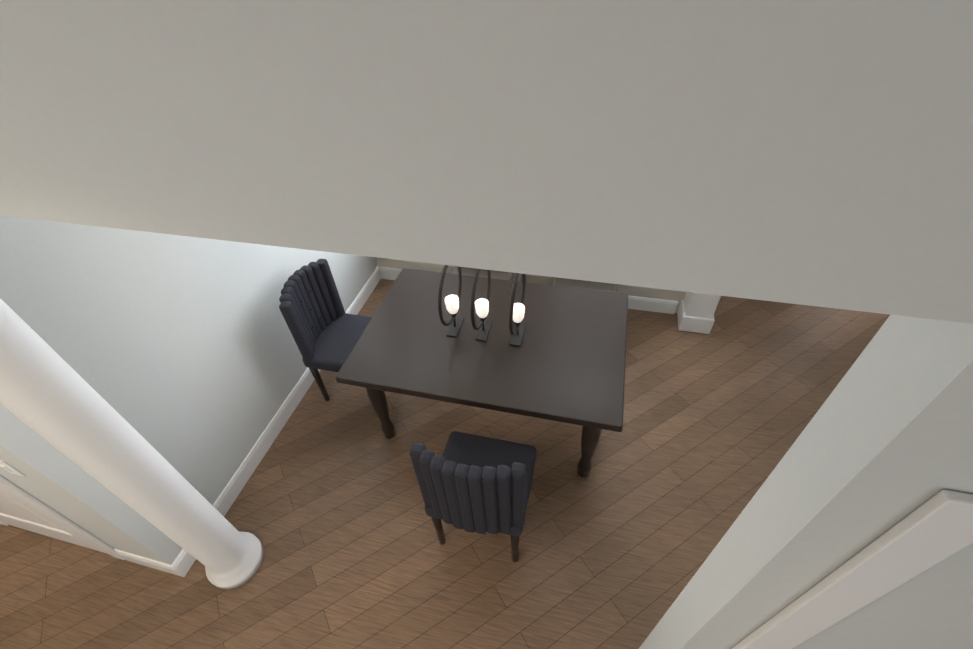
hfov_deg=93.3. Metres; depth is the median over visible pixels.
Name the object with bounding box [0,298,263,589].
column
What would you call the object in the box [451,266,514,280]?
dining chair
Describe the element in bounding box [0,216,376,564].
wall
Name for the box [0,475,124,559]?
door
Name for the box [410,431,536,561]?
dining chair
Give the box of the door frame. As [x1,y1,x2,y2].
[731,490,972,648]
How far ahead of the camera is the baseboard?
3.27 m
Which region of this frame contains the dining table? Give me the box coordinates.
[335,268,627,477]
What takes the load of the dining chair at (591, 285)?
on the floor
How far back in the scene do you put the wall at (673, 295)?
4.18 m
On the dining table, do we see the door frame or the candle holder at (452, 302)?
the candle holder at (452, 302)
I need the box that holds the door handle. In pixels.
[0,460,24,476]
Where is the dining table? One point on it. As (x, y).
(564, 362)
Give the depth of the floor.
2.80 m
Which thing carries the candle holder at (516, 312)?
on the dining table
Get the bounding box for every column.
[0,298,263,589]
[677,292,720,333]
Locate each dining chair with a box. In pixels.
[279,259,371,400]
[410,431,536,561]
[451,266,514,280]
[552,277,618,292]
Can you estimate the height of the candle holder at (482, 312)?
0.508 m
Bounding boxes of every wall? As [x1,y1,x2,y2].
[0,0,972,648]
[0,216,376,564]
[375,257,685,312]
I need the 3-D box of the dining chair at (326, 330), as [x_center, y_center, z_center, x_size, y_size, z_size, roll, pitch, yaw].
[-1.017,0.086,3.318,0.545,1.018,0.528,8,45,12]
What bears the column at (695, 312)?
on the floor
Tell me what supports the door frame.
attached to the wall at (812, 152)
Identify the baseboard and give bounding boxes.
[114,266,677,576]
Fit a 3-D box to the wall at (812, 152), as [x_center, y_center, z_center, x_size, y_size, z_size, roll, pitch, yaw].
[1.692,0.772,0.935,7.230,3.050,0.150,8,45,12]
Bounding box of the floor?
[0,279,889,648]
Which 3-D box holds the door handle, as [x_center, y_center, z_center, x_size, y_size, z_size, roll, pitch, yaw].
[-2.009,0.601,1.926,0.080,0.120,0.011,8,45,12]

